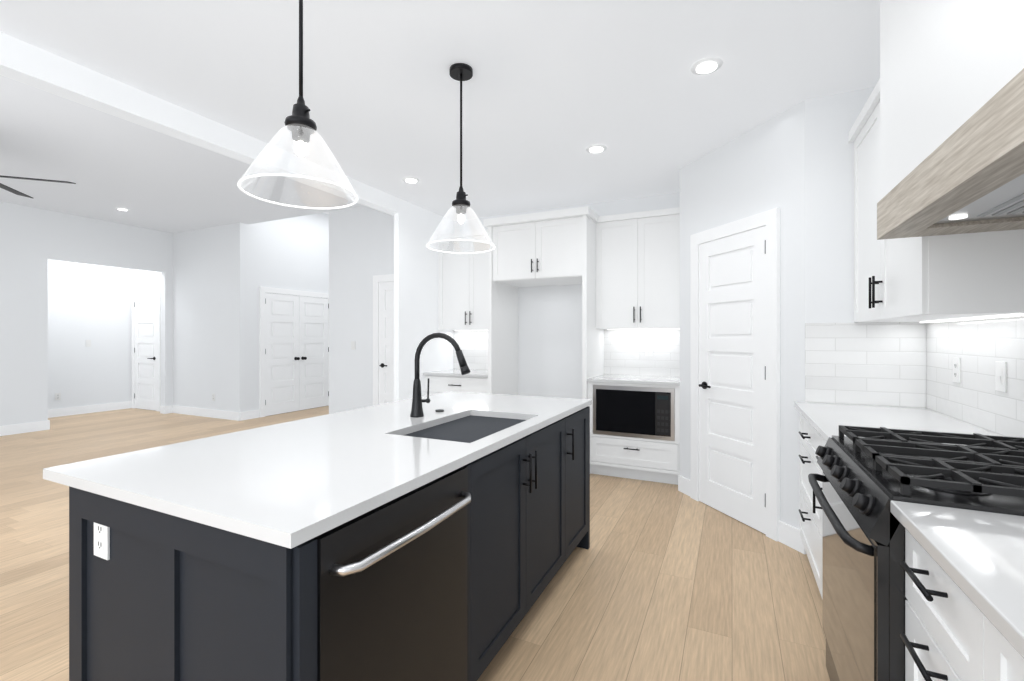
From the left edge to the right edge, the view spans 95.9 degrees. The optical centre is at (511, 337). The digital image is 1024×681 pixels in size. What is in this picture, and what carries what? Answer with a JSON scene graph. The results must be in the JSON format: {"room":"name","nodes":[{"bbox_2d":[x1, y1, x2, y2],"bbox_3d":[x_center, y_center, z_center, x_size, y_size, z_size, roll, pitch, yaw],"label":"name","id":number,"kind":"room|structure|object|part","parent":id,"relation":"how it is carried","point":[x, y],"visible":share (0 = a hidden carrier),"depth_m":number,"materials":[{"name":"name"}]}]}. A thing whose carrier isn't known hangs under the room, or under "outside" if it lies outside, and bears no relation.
{"room":"kitchen","nodes":[
{"label":"kitchen","id":0,"kind":"room"},
{"bbox_2d":[0,201,172,425],"bbox_3d":[-7.917,-0.245,3.820,0.120,3.100,9.300,0,0,25],"label":"wall","id":1,"kind":"structure","parent":0,"point":[23,314],"depth_m":6.46,"materials":[{"name":"white paint"}]},
{"bbox_2d":[0,420,47,435],"bbox_3d":[-8.201,1.240,3.058,0.016,0.130,7.680,0,0,25],"label":"baseboard","id":2,"kind":"structure","parent":1,"relation":"attached to","point":[22,428],"depth_m":6.29,"materials":[{"name":"white paint"}]},
{"bbox_2d":[160,406,165,413],"bbox_3d":[-5.967,1.240,7.900,0.138,0.130,0.016,0,0,25],"label":"baseboard","id":3,"kind":"structure","parent":1,"relation":"attached to","point":[162,409],"depth_m":7.88,"materials":[{"name":"white paint"}]},
{"bbox_2d":[166,405,171,413],"bbox_3d":[-5.883,1.240,7.935,0.016,0.130,0.120,0,0,25],"label":"baseboard","id":4,"kind":"structure","parent":1,"relation":"attached to","point":[168,409],"depth_m":7.92,"materials":[{"name":"white paint"}]},
{"bbox_2d":[48,259,132,409],"bbox_3d":[-7.432,-0.245,7.774,0.100,3.100,1.740,0,0,25],"label":"wall","id":5,"kind":"structure","parent":0,"point":[92,303],"depth_m":7.95,"materials":[{"name":"white paint"}]},
{"bbox_2d":[55,393,60,399],"bbox_3d":[-7.458,0.975,7.588,0.007,0.116,0.072,0,0,25],"label":"outlet","id":6,"kind":"object","parent":5,"relation":"attached to","point":[57,396],"visible":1,"depth_m":7.59,"materials":[{"name":"white plastic"}]},
{"bbox_2d":[86,340,90,346],"bbox_3d":[-7.285,0.105,7.948,0.010,0.116,0.072,0,0,25],"label":"light switch","id":7,"kind":"object","parent":5,"relation":"attached to","point":[88,343],"visible":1,"depth_m":7.95,"materials":[{"name":"white plastic"}]},
{"bbox_2d":[48,401,131,417],"bbox_3d":[-7.352,1.240,7.803,0.016,0.130,1.620,0,0,25],"label":"baseboard","id":8,"kind":"structure","parent":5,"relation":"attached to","point":[86,409],"depth_m":7.94,"materials":[{"name":"white paint"}]},
{"bbox_2d":[0,75,364,232],"bbox_3d":[-6.053,-1.845,3.011,7.080,0.100,9.440,0,0,25],"label":"ceiling","id":9,"kind":"structure","parent":0,"point":[108,164],"depth_m":5.10,"materials":[{"name":"white paint"}]},
{"bbox_2d":[0,175,75,197],"bbox_3d":[-4.646,-1.557,3.992,1.039,0.474,1.039,0,0,25],"label":"ceiling fan","id":10,"kind":"object","parent":9,"relation":"hanging from","point":[9,189],"visible":1,"depth_m":4.20,"materials":[{"name":"black"}]},
{"bbox_2d":[115,207,129,210],"bbox_3d":[-5.451,-1.788,6.467,0.160,0.011,0.160,0,0,25],"label":"recessed light","id":11,"kind":"object","parent":9,"relation":"in","point":[122,209],"visible":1,"depth_m":6.45,"materials":[{"name":"white paint"}]},
{"bbox_2d":[133,223,246,411],"bbox_3d":[-5.655,-0.570,7.960,3.150,3.750,0.120,0,0,25],"label":"wall","id":12,"kind":"structure","parent":0,"point":[209,311],"depth_m":7.56,"materials":[{"name":"white paint"}]},
{"bbox_2d":[132,290,160,410],"bbox_3d":[-6.602,0.238,8.297,0.890,2.133,0.080,0,0,25],"label":"door","id":13,"kind":"structure","parent":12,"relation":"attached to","point":[146,350],"depth_m":8.31,"materials":[{"name":"white paint"}]},
{"bbox_2d":[172,405,239,420],"bbox_3d":[-5.066,1.240,7.602,1.780,0.130,0.016,0,0,25],"label":"baseboard","id":14,"kind":"structure","parent":12,"relation":"attached to","point":[219,414],"depth_m":7.56,"materials":[{"name":"white paint"}]},
{"bbox_2d":[247,213,328,410],"bbox_3d":[-3.750,-0.570,8.438,0.120,3.750,2.380,0,0,25],"label":"wall","id":15,"kind":"structure","parent":0,"point":[292,253],"depth_m":7.88,"materials":[{"name":"white paint"}]},
{"bbox_2d":[240,409,258,420],"bbox_3d":[-4.181,1.240,7.369,0.016,0.130,0.320,0,0,25],"label":"baseboard","id":16,"kind":"structure","parent":15,"relation":"attached to","point":[247,415],"depth_m":7.36,"materials":[{"name":"white paint"}]},
{"bbox_2d":[259,286,328,416],"bbox_3d":[-3.750,0.238,8.183,0.095,2.133,1.500,0,0,25],"label":"closet door","id":17,"kind":"structure","parent":15,"relation":"in","point":[293,350],"depth_m":8.09,"materials":[{"name":"white paint"}]},
{"bbox_2d":[0,406,829,680],"bbox_3d":[-3.529,1.355,3.173,11.500,0.100,11.900,0,0,25],"label":"floor","id":18,"kind":"structure","parent":0,"point":[657,581],"depth_m":2.42,"materials":[{"name":"brown wood"}]},
{"bbox_2d":[59,401,591,680],"bbox_3d":[-0.361,0.863,2.081,0.981,0.885,2.151,0,0,25],"label":"kitchen island","id":19,"kind":"object","parent":18,"relation":"on","point":[418,536],"depth_m":1.22,"materials":[{"name":"grey wood"}]},
{"bbox_3d":[-0.858,0.863,1.135,0.895,0.885,0.016,0,0,25],"label":"panel","id":20,"kind":"part","parent":19,"relation":"part of","materials":[{"name":"grey wood"}]},
{"bbox_2d":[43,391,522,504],"bbox_3d":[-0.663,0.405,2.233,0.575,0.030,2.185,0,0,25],"label":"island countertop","id":21,"kind":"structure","parent":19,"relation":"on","point":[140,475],"depth_m":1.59,"materials":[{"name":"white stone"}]},
{"bbox_2d":[435,409,443,412],"bbox_3d":[-0.380,0.386,2.429,0.044,0.008,0.044,0,0,25],"label":"switch","id":22,"kind":"object","parent":21,"relation":"attached to","point":[438,410],"depth_m":2.41,"materials":[{"name":"grey"}]},
{"bbox_2d":[223,456,471,680],"bbox_3d":[-0.396,0.858,1.313,0.386,0.855,0.606,0,0,25],"label":"dishwasher","id":23,"kind":"object","parent":19,"relation":"in","point":[391,579],"depth_m":1.21,"materials":[{"name":"black metal"}]},
{"bbox_2d":[151,397,590,540],"bbox_3d":[-0.187,0.405,2.006,0.480,0.030,2.185,0,0,25],"label":"island countertop","id":24,"kind":"structure","parent":19,"relation":"on","point":[285,500],"depth_m":1.27,"materials":[{"name":"white stone"}]},
{"bbox_2d":[403,413,526,440],"bbox_3d":[-0.189,0.529,2.094,0.424,0.242,0.704,0,0,25],"label":"sink","id":25,"kind":"object","parent":24,"relation":"in","point":[468,426],"depth_m":2.15,"materials":[{"name":"grey metal"}]},
{"bbox_2d":[423,206,679,484],"bbox_3d":[0.347,0.050,4.806,2.696,2.510,0.698,0,0,25],"label":"kitchen cabinets","id":26,"kind":"object","parent":18,"relation":"on","point":[623,270],"visible":0.9,"depth_m":4.51,"materials":[{"name":"white wood"}]},
{"bbox_2d":[423,368,515,377],"bbox_3d":[-0.477,0.405,5.235,0.838,0.030,0.630,0,0,25],"label":"countertop","id":27,"kind":"structure","parent":26,"relation":"on","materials":[{"name":"white stone"}]},
{"bbox_2d":[587,374,679,385],"bbox_3d":[1.210,0.405,4.433,0.818,0.030,0.630,0,0,25],"label":"countertop","id":28,"kind":"structure","parent":26,"relation":"on","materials":[{"name":"white stone"}]},
{"bbox_2d":[798,412,813,573],"bbox_3d":[1.835,0.863,2.294,0.602,0.885,0.817,0,0,25],"label":"base cabinet","id":29,"kind":"object","parent":18,"relation":"on","point":[806,456],"depth_m":2.50,"materials":[{"name":"white wood"}]},
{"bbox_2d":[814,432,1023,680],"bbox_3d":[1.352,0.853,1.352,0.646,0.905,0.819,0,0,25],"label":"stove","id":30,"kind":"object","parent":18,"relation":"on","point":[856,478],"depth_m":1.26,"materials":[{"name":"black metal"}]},
{"bbox_2d":[794,400,1023,447],"bbox_3d":[1.758,0.405,2.164,0.630,0.030,1.118,0,0,25],"label":"countertop","id":31,"kind":"structure","parent":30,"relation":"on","point":[848,419],"depth_m":2.09,"materials":[{"name":"white stone"}]},
{"bbox_2d":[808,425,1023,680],"bbox_3d":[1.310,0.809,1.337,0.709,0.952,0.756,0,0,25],"label":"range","id":32,"kind":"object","parent":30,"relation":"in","point":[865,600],"depth_m":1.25,"materials":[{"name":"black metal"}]},
{"bbox_2d":[890,500,1023,663],"bbox_3d":[0.653,0.405,-0.161,0.630,0.030,2.510,0,0,25],"label":"countertop","id":33,"kind":"structure","parent":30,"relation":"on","point":[981,554],"depth_m":0.84,"materials":[{"name":"white stone"}]},
{"bbox_2d":[898,528,965,680],"bbox_3d":[1.110,0.863,0.768,0.602,0.885,0.436,0,0,25],"label":"base cabinet","id":34,"kind":"object","parent":18,"relation":"on","point":[931,612],"depth_m":0.96,"materials":[{"name":"white wood"}]},
{"bbox_2d":[966,604,1023,680],"bbox_3d":[0.930,0.863,0.390,0.602,0.885,0.518,0,0,25],"label":"base cabinet","id":35,"kind":"object","parent":18,"relation":"on","point":[987,659],"depth_m":0.74,"materials":[{"name":"white wood"}]},
{"bbox_2d":[394,213,452,401],"bbox_3d":[-0.972,0.010,5.245,0.060,2.590,1.040,0,0,25],"label":"wall","id":36,"kind":"structure","parent":0,"point":[415,291],"depth_m":5.00,"materials":[{"name":"white paint"}]},
{"bbox_2d":[0,0,879,220],"bbox_3d":[-0.852,-1.665,0.538,4.200,0.460,9.440,0,0,25],"label":"ceiling","id":37,"kind":"structure","parent":0,"point":[552,90],"depth_m":2.51,"materials":[{"name":"white paint"}]},
{"bbox_2d":[0,32,453,232],"bbox_3d":[-2.802,-1.587,1.465,0.120,0.615,9.440,0,0,25],"label":"ceiling beam","id":38,"kind":"structure","parent":37,"relation":"attached to","point":[31,65],"depth_m":2.78,"materials":[{"name":"white paint"}]},
{"bbox_2d":[237,0,358,208],"bbox_3d":[-0.711,-0.957,1.556,0.369,0.954,0.369,0,0,25],"label":"pendant light","id":39,"kind":"object","parent":37,"relation":"hanging from","point":[300,126],"visible":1,"depth_m":1.54,"materials":[{"name":"clear glass"}]},
{"bbox_3d":[-0.711,-0.593,1.556,0.362,0.216,0.362,0,0,25],"label":"lamp shade","id":40,"kind":"part","parent":39,"relation":"part of","materials":[{"name":"clear glass"}]},
{"bbox_2d":[402,177,419,182],"bbox_3d":[-0.920,-1.429,4.213,0.160,0.011,0.160,0,0,25],"label":"recessed light","id":41,"kind":"object","parent":37,"relation":"in","point":[410,179],"visible":1,"depth_m":4.19,"materials":[{"name":"white paint"}]},
{"bbox_2d":[426,63,494,253],"bbox_3d":[-0.273,-0.957,2.477,0.369,0.954,0.369,0,0,25],"label":"pendant light","id":42,"kind":"object","parent":37,"relation":"hanging from","point":[460,72],"visible":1,"depth_m":2.46,"materials":[{"name":"clear glass"}]},
{"bbox_3d":[-0.273,-0.593,2.477,0.362,0.216,0.362,0,0,25],"label":"lamp shade","id":43,"kind":"part","parent":42,"relation":"part of","materials":[{"name":"clear glass"}]},
{"bbox_2d":[586,144,606,152],"bbox_3d":[0.642,-1.429,3.515,0.160,0.011,0.160,0,0,25],"label":"recessed light","id":44,"kind":"object","parent":37,"relation":"in","point":[597,148],"visible":1,"depth_m":3.50,"materials":[{"name":"white paint"}]},
{"bbox_2d":[690,57,722,74],"bbox_3d":[1.030,-1.429,2.445,0.160,0.011,0.160,0,0,25],"label":"recessed light","id":45,"kind":"object","parent":37,"relation":"in","point":[708,65],"visible":1,"depth_m":2.43,"materials":[{"name":"white paint"}]},
{"bbox_2d":[329,192,679,413],"bbox_3d":[0.253,-0.570,5.306,6.300,3.750,0.120,0,0,25],"label":"wall","id":46,"kind":"structure","parent":0,"point":[361,246],"depth_m":6.18,"materials":[{"name":"white paint"}]},
{"bbox_2d":[351,341,355,349],"bbox_3d":[-2.197,0.115,6.395,0.072,0.116,0.010,0,0,25],"label":"light switch","id":47,"kind":"object","parent":46,"relation":"attached to","point":[353,345],"visible":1,"depth_m":6.39,"materials":[{"name":"white plastic"}]},
{"bbox_2d":[373,274,393,405],"bbox_3d":[-1.430,0.238,5.993,0.990,2.133,0.080,0,0,25],"label":"door","id":48,"kind":"structure","parent":46,"relation":"attached to","point":[383,339],"depth_m":6.15,"materials":[{"name":"white paint"}]},
{"bbox_2d":[453,328,679,376],"bbox_3d":[0.487,0.152,5.099,2.696,0.475,0.048,0,0,25],"label":"backsplash","id":49,"kind":"structure","parent":46,"relation":"attached to","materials":[{"name":"tile"}]},
{"bbox_2d":[645,344,652,356],"bbox_3d":[1.385,0.135,4.683,0.072,0.116,0.010,0,0,25],"label":"outlet","id":50,"kind":"object","parent":49,"relation":"attached to","point":[648,347],"depth_m":4.68,"materials":[{"name":"white plastic"}]},
{"bbox_2d":[680,87,912,528],"bbox_3d":[2.003,-0.065,3.543,1.375,2.740,1.560,0,0,25],"label":"wall","id":51,"kind":"structure","parent":0,"point":[795,164],"depth_m":2.87,"materials":[{"name":"white paint"}]},
{"bbox_2d":[691,208,779,540],"bbox_3d":[1.560,0.238,3.351,0.080,2.133,0.840,0,0,-17],"label":"pantry door","id":52,"kind":"structure","parent":51,"relation":"in","point":[735,369],"depth_m":3.28,"materials":[{"name":"white paint"}]},
{"bbox_2d":[678,475,805,553],"bbox_3d":[1.592,1.240,3.357,0.014,0.130,1.207,0,0,-17],"label":"baseboard","id":53,"kind":"structure","parent":51,"relation":"attached to","point":[789,535],"depth_m":2.90,"materials":[{"name":"white paint"}]},
{"bbox_2d":[805,321,925,408],"bbox_3d":[2.022,0.152,2.664,0.564,0.475,0.008,0,0,25],"label":"backsplash","id":54,"kind":"structure","parent":51,"relation":"attached to","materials":[{"name":"tile"}]},
{"bbox_2d":[850,100,1023,323],"bbox_3d":[1.907,-0.637,2.131,0.332,1.105,1.064,0,0,25],"label":"upper cabinet","id":55,"kind":"object","parent":51,"relation":"attached to","point":[935,261],"depth_m":1.69,"materials":[{"name":"white wood"}]},
{"bbox_2d":[870,0,1023,207],"bbox_3d":[1.389,-0.974,1.200,0.468,0.918,1.044,0,0,25],"label":"range hood","id":56,"kind":"object","parent":0,"relation":"attached to","point":[947,99],"depth_m":1.22,"materials":[{"name":"white paint"}]},
{"bbox_2d":[952,357,960,382],"bbox_3d":[2.104,0.155,2.189,0.007,0.116,0.072,0,0,25],"label":"outlet","id":57,"kind":"object","parent":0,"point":[956,361],"depth_m":2.18,"materials":[{"name":"white plastic"}]},
{"bbox_2d":[995,361,1006,392],"bbox_3d":[1.931,0.155,1.828,0.010,0.116,0.072,0,0,25],"label":"light switch","id":58,"kind":"object","parent":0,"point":[1000,366],"depth_m":1.82,"materials":[{"name":"white plastic"}]}
]}

